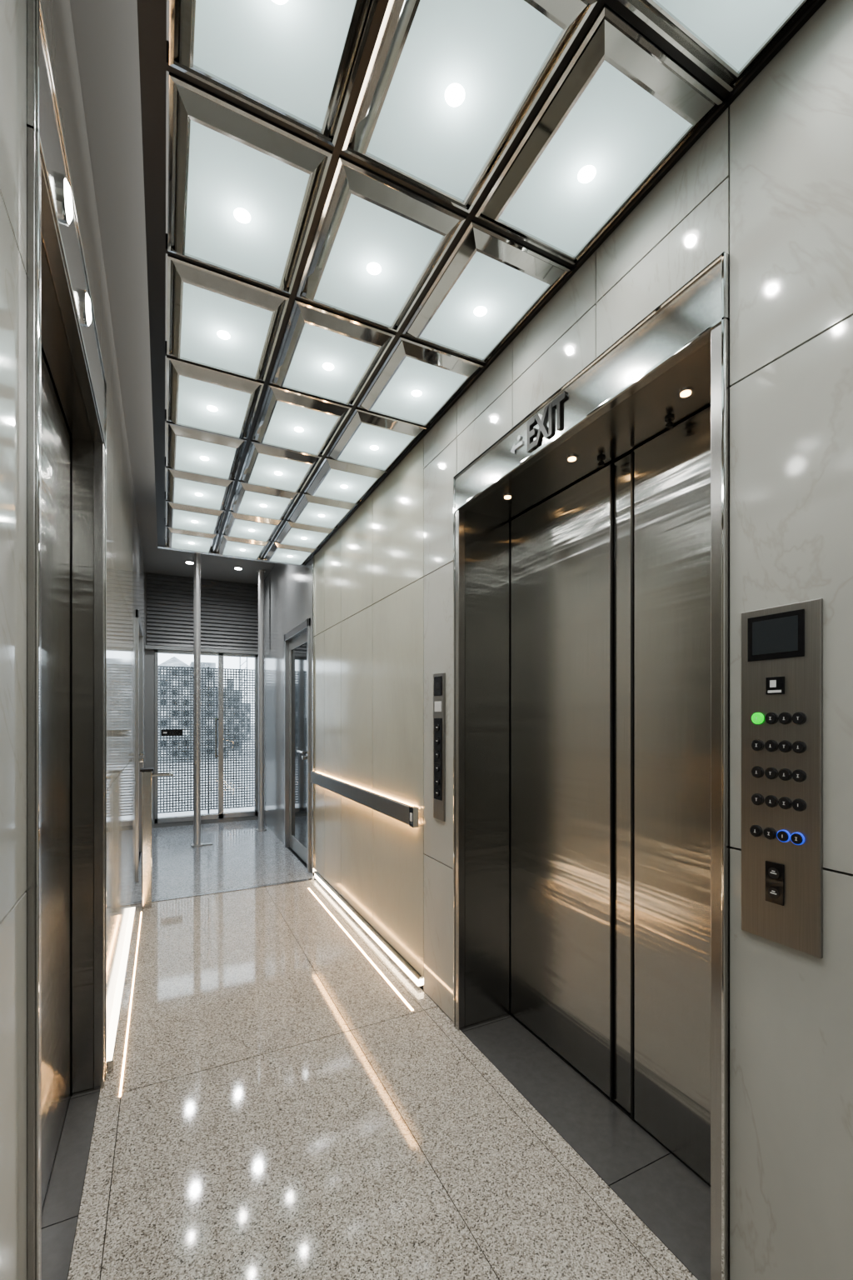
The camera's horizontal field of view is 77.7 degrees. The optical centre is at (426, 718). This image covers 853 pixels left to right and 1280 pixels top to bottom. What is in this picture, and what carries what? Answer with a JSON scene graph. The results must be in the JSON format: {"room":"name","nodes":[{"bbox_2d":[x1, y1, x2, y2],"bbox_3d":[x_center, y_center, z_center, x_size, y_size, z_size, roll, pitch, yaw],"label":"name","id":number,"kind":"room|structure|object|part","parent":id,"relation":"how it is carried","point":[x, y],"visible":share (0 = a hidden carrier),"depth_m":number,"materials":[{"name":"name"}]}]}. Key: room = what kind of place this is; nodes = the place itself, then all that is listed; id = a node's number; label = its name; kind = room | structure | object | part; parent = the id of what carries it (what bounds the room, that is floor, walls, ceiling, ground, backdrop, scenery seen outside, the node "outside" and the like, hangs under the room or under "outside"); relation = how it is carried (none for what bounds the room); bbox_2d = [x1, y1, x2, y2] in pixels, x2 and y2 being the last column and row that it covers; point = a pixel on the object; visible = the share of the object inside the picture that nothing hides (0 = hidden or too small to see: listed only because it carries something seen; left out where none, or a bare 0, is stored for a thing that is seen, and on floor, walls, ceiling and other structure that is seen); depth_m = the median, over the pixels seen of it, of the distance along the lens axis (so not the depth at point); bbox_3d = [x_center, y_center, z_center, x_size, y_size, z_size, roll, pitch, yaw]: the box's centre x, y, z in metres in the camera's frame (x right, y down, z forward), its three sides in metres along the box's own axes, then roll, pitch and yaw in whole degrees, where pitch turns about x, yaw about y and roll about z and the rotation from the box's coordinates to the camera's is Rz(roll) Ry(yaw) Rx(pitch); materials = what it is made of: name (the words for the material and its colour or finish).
{"room":"lobby","nodes":[
{"label":"lobby","id":0,"kind":"room"},
{"bbox_2d":[0,0,144,1279],"bbox_3d":[-1.339,-0.205,2.182,0.060,2.990,9.100,0,0,-26],"label":"wall","id":1,"kind":"structure","parent":0,"point":[125,564],"depth_m":0.83,"materials":[{"name":"grey"}]},
{"bbox_2d":[106,906,135,1074],"bbox_3d":[-1.548,1.269,2.710,0.033,0.042,1.768,0,0,-26],"label":"baseboard","id":2,"kind":"structure","parent":1,"relation":"attached to","point":[113,1032],"depth_m":2.37,"materials":[{"name":"white plastic"}]},
{"bbox_2d":[135,609,143,881],"bbox_3d":[-2.552,0.215,4.650,0.080,2.150,1.100,0,0,-26],"label":"frame","id":3,"kind":"object","parent":1,"relation":"attached to","point":[139,629],"visible":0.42,"depth_m":4.18,"materials":[{"name":"silver metal"}]},
{"bbox_2d":[139,751,144,761],"bbox_3d":[-2.358,0.315,4.339,0.072,0.150,0.230,0,0,-26],"label":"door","id":4,"kind":"structure","parent":1,"relation":"in","point":[141,759],"depth_m":4.25,"materials":[{"name":"silver metal"}]},
{"bbox_2d":[70,0,275,584],"bbox_3d":[-0.640,-1.750,2.529,2.100,0.100,9.140,0,0,-26],"label":"ceiling","id":5,"kind":"structure","parent":0,"point":[106,32],"depth_m":1.81,"materials":[{"name":"grey paint"}]},
{"bbox_2d":[185,560,193,564],"bbox_3d":[-2.576,-1.693,5.755,0.100,0.012,0.100,0,0,-26],"label":"recessed light","id":6,"kind":"object","parent":5,"relation":"in","point":[186,562],"visible":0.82,"depth_m":5.73,"materials":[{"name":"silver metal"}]},
{"bbox_2d":[233,566,243,569],"bbox_3d":[-2.128,-1.693,5.977,0.100,0.012,0.100,0,0,-26],"label":"recessed light","id":7,"kind":"object","parent":5,"relation":"in","point":[234,567],"visible":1,"depth_m":5.96,"materials":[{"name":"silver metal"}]},
{"bbox_2d":[136,0,826,566],"bbox_3d":[-0.182,-1.386,1.554,1.144,0.158,6.298,0,0,-26],"label":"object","id":8,"kind":"structure","parent":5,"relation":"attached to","point":[370,202],"depth_m":1.34,"materials":[{"name":"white glass"}]},
{"bbox_2d":[145,572,258,828],"bbox_3d":[-2.730,-0.198,6.516,1.300,3.005,0.100,0,0,-26],"label":"wall","id":9,"kind":"structure","parent":0,"point":[149,653],"depth_m":6.22,"materials":[{"name":"grey"}]},
{"bbox_2d":[145,572,258,654],"bbox_3d":[-2.696,-1.260,6.448,1.290,0.900,0.049,0,0,-26],"label":"panel","id":10,"kind":"object","parent":9,"relation":"attached to","point":[240,647],"visible":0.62,"depth_m":6.45,"materials":[{"name":"silver metal"}]},
{"bbox_3d":[-2.696,-0.830,6.448,1.290,0.040,0.049,0,0,-26],"label":"rail","id":11,"kind":"part","parent":10,"relation":"part of","materials":[{"name":"silver metal"}]},
{"bbox_2d":[155,649,258,824],"bbox_3d":[-2.687,0.215,6.509,1.170,2.050,0.070,0,0,-26],"label":"frame","id":12,"kind":"object","parent":9,"relation":"attached to","point":[221,814],"visible":1,"depth_m":6.54,"materials":[{"name":"silver metal"}]},
{"label":"glass","id":13,"kind":"object","parent":12,"relation":"in","visible":0},
{"bbox_2d":[161,729,182,735],"bbox_3d":[-3.027,0.170,6.294,0.230,0.080,0.010,0,0,-26],"label":"plate","id":14,"kind":"object","parent":13,"relation":"attached to","point":[164,732],"visible":1,"depth_m":6.29,"materials":[{"name":"black metal"}]},
{"bbox_2d":[215,717,218,758],"bbox_3d":[-2.578,0.240,6.502,0.040,0.500,0.040,0,0,-26],"label":"door handle","id":15,"kind":"object","parent":9,"relation":"in","point":[216,718],"depth_m":6.48,"materials":[{"name":"silver metal"}]},
{"bbox_2d":[67,819,697,1279],"bbox_3d":[-0.674,1.350,2.540,2.050,0.120,9.150,0,0,-26],"label":"floor","id":16,"kind":"structure","parent":0,"point":[282,1112],"depth_m":1.67,"materials":[{"name":"grey stone"}]},
{"bbox_2d":[24,0,106,1279],"bbox_3d":[-0.951,0.051,1.348,0.163,2.502,1.240,0,0,-26],"label":"elevator","id":17,"kind":"object","parent":16,"relation":"on","point":[66,891],"visible":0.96,"depth_m":1.53,"materials":[{"name":"metal"}]},
{"bbox_3d":[-1.112,0.162,1.577,0.020,2.232,0.484,0,0,-26],"label":"door","id":18,"kind":"part","parent":17,"relation":"part of","materials":[{"name":"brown metal"}]},
{"bbox_3d":[-0.955,1.293,1.346,0.115,0.018,1.050,0,0,-26],"label":"sill plate","id":19,"kind":"part","parent":17,"relation":"part of","materials":[{"name":"metal"}]},
{"bbox_2d":[119,911,141,1096],"bbox_3d":[-1.472,1.289,2.663,0.006,0.002,1.920,0,0,-26],"label":"led strip","id":20,"kind":"object","parent":16,"relation":"on","point":[127,1035],"visible":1,"depth_m":2.27,"materials":[{"name":"white plastic"}]},
{"bbox_2d":[140,767,173,909],"bbox_3d":[-1.867,0.818,3.662,0.200,0.945,0.120,0,0,-26],"label":"gate post","id":21,"kind":"object","parent":16,"relation":"on","point":[147,772],"visible":1,"depth_m":3.59,"materials":[{"name":"metal"}]},
{"bbox_3d":[-1.921,0.825,3.635,0.060,0.930,0.100,0,0,-26],"label":"post","id":22,"kind":"part","parent":21,"relation":"part of","materials":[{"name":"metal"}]},
{"bbox_3d":[-1.867,0.378,3.662,0.200,0.065,0.120,0,0,-26],"label":"arm","id":23,"kind":"part","parent":21,"relation":"part of","materials":[{"name":"silver metal"}]},
{"bbox_2d":[190,552,203,847],"bbox_3d":[-2.322,-0.205,5.356,0.120,2.990,0.120,0,0,-26],"label":"support pole","id":24,"kind":"object","parent":16,"relation":"on","point":[197,557],"visible":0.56,"depth_m":5.33,"materials":[{"name":"grey metal"}]},
{"bbox_2d":[203,842,212,845],"bbox_3d":[-2.259,1.284,5.387,0.140,0.012,0.060,0,0,-26],"label":"plate","id":25,"kind":"object","parent":16,"relation":"on","point":[208,843],"visible":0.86,"depth_m":5.39,"materials":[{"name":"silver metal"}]},
{"bbox_2d":[131,878,315,904],"bbox_3d":[-1.463,1.294,3.962,1.300,0.016,0.040,0,0,-26],"label":"trim","id":26,"kind":"structure","parent":16,"relation":"on","point":[309,879],"depth_m":3.94,"materials":[{"name":"metal"}]},
{"bbox_2d":[255,569,266,831],"bbox_3d":[-1.904,-0.205,6.088,0.120,2.990,0.120,0,0,-26],"label":"support pole","id":27,"kind":"object","parent":16,"relation":"on","point":[261,572],"visible":1,"depth_m":6.06,"materials":[{"name":"grey metal"}]},
{"bbox_2d":[308,887,413,1010],"bbox_3d":[-0.479,1.289,3.178,0.010,0.002,1.880,0,0,-26],"label":"led strip","id":28,"kind":"object","parent":16,"relation":"on","point":[312,892],"visible":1,"depth_m":2.85,"materials":[{"name":"white plastic"}]},
{"bbox_2d":[453,251,733,1279],"bbox_3d":[0.517,0.145,1.747,0.312,2.314,1.295,0,0,-26],"label":"elevator","id":29,"kind":"object","parent":16,"relation":"on","point":[592,847],"visible":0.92,"depth_m":1.73,"materials":[{"name":"metal"}]},
{"bbox_2d":[502,494,513,499],"bbox_3d":[0.315,-0.859,2.054,0.040,0.006,0.040,0,0,-26],"label":"recessed light","id":30,"kind":"object","parent":29,"relation":"on","point":[504,496],"depth_m":2.05,"materials":[{"name":"silver metal"}]},
{"bbox_2d":[510,391,566,454],"bbox_3d":[0.356,-0.934,1.720,0.008,0.100,0.284,0,0,-26],"label":"exit sign","id":31,"kind":"object","parent":29,"relation":"attached to","point":[548,410],"visible":1,"depth_m":1.68,"materials":[{"name":"black metal"}]},
{"bbox_3d":[0.502,0.211,2.039,0.020,2.134,0.577,0,0,-26],"label":"door","id":32,"kind":"part","parent":29,"relation":"part of","materials":[{"name":"metal"}]},
{"bbox_2d":[565,455,578,461],"bbox_3d":[0.482,-0.859,1.752,0.040,0.006,0.040,0,0,-26],"label":"recessed light","id":33,"kind":"object","parent":29,"relation":"on","point":[568,457],"depth_m":1.75,"materials":[{"name":"silver metal"}]},
{"bbox_3d":[0.516,1.293,1.746,0.276,0.018,1.123,0,0,-26],"label":"sill plate","id":34,"kind":"part","parent":29,"relation":"part of","materials":[{"name":"metal"}]},
{"bbox_3d":[0.655,0.211,1.740,0.020,2.134,0.080,0,0,-26],"label":"door","id":35,"kind":"part","parent":29,"relation":"part of","materials":[{"name":"metal"}]},
{"bbox_3d":[0.772,0.211,1.487,0.020,2.134,0.458,0,0,-26],"label":"door","id":36,"kind":"part","parent":29,"relation":"part of","materials":[{"name":"metal"}]},
{"bbox_2d":[677,387,694,398],"bbox_3d":[0.685,-0.859,1.398,0.040,0.006,0.040,0,0,-26],"label":"recessed light","id":37,"kind":"object","parent":29,"relation":"on","point":[682,392],"depth_m":1.39,"materials":[{"name":"silver metal"}]},
{"bbox_2d":[264,0,852,1279],"bbox_3d":[-0.121,-0.205,2.787,0.060,2.990,9.100,0,0,-26],"label":"wall","id":38,"kind":"structure","parent":0,"point":[768,186],"depth_m":1.12,"materials":[{"name":"beige"}]},
{"bbox_2d":[284,618,310,872],"bbox_3d":[-1.174,0.225,4.887,0.080,2.130,1.000,0,0,-26],"label":"frame","id":39,"kind":"object","parent":38,"relation":"attached to","point":[305,626],"visible":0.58,"depth_m":5.19,"materials":[{"name":"silver metal"}]},
{"bbox_2d":[289,630,307,864],"bbox_3d":[-1.161,0.255,4.894,0.030,2.050,0.900,0,0,-26],"label":"leaf","id":40,"kind":"object","parent":38,"relation":"attached to","point":[302,639],"visible":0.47,"depth_m":5.22,"materials":[{"name":"grey"}]},
{"bbox_2d":[291,642,307,848],"bbox_3d":[-1.161,0.240,4.894,0.010,1.820,0.740,0,0,-26],"label":"glazing","id":41,"kind":"object","parent":40,"relation":"attached to","point":[299,655],"visible":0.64,"depth_m":4.90,"materials":[{"name":"clear glass"}]},
{"bbox_2d":[296,746,307,764],"bbox_3d":[-1.066,0.315,4.589,0.072,0.150,0.230,0,0,-26],"label":"door handle","id":42,"kind":"object","parent":38,"relation":"in","point":[303,757],"depth_m":4.50,"materials":[{"name":"silver metal"}]},
{"bbox_2d":[312,555,315,876],"bbox_3d":[-0.917,-0.205,4.334,0.032,2.990,0.020,0,0,-26],"label":"trim","id":43,"kind":"structure","parent":38,"relation":"attached to","point":[313,636],"depth_m":4.32,"materials":[{"name":"metal"}]},
{"bbox_2d":[310,770,419,827],"bbox_3d":[-0.477,0.470,3.383,0.049,0.094,1.955,0,0,-26],"label":"handrail","id":44,"kind":"object","parent":38,"relation":"attached to","point":[408,814],"visible":1,"depth_m":3.00,"materials":[{"name":"metal"}]},
{"bbox_2d":[314,870,423,989],"bbox_3d":[-0.460,1.261,3.394,0.028,0.058,1.950,0,0,-26],"label":"light strip","id":45,"kind":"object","parent":38,"relation":"attached to","point":[414,977],"depth_m":3.04,"materials":[{"name":"white plastic"}]},
{"bbox_2d":[433,672,445,821],"bbox_3d":[0.053,0.125,2.348,0.017,0.650,0.100,0,0,-26],"label":"panel","id":46,"kind":"object","parent":38,"relation":"attached to","point":[439,679],"visible":1,"depth_m":2.33,"materials":[{"name":"metal"}]},
{"bbox_2d":[741,598,823,958],"bbox_3d":[0.698,0.112,1.050,0.015,0.671,0.152,0,0,-26],"label":"control panel","id":47,"kind":"object","parent":38,"relation":"attached to","point":[782,645],"depth_m":1.04,"materials":[{"name":"silver metal"}]},
{"label":"outside","id":48,"kind":"structure","parent":0,"visible":0},
{"bbox_2d":[158,725,254,817],"bbox_3d":[-19.296,1.490,61.401,100.000,0.200,112.840,0,0,-26],"label":"ground","id":49,"kind":"structure","parent":48,"point":[248,808],"depth_m":10.32,"materials":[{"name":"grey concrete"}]},
{"bbox_2d":[158,656,215,762],"bbox_3d":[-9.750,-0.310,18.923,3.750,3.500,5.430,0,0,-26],"label":"office building","id":50,"kind":"structure","parent":49,"relation":"on","point":[173,662],"depth_m":16.94,"materials":[{"name":"grey"}]},
{"bbox_2d":[158,665,254,814],"bbox_3d":[-2.763,0.365,6.795,1.590,2.050,0.030,0,0,-26],"label":"screen","id":51,"kind":"object","parent":49,"relation":"on","point":[161,667],"visible":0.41,"depth_m":6.76,"materials":[{"name":"grey"}]},
{"bbox_2d":[217,687,227,757],"bbox_3d":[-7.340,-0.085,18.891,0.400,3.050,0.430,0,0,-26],"label":"office building","id":52,"kind":"structure","parent":49,"relation":"on","point":[217,687],"depth_m":18.76,"materials":[{"name":"grey"}]},
{"bbox_2d":[226,678,238,749],"bbox_3d":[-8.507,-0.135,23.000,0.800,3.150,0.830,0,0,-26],"label":"office building","id":53,"kind":"structure","parent":49,"relation":"on","point":[228,678],"depth_m":22.68,"materials":[{"name":"grey"}]},
{"bbox_2d":[239,657,247,754],"bbox_3d":[-6.927,-0.435,20.028,0.290,3.750,0.040,0,0,-26],"label":"lattice mast","id":54,"kind":"object","parent":49,"relation":"on","point":[240,665],"visible":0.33,"depth_m":19.97,"materials":[{"name":"grey metal"}]},
{"bbox_2d":[242,704,249,740],"bbox_3d":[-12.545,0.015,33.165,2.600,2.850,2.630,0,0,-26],"label":"office building","id":55,"kind":"structure","parent":49,"relation":"on","point":[242,704],"depth_m":32.47,"materials":[{"name":"grey"}]}
]}

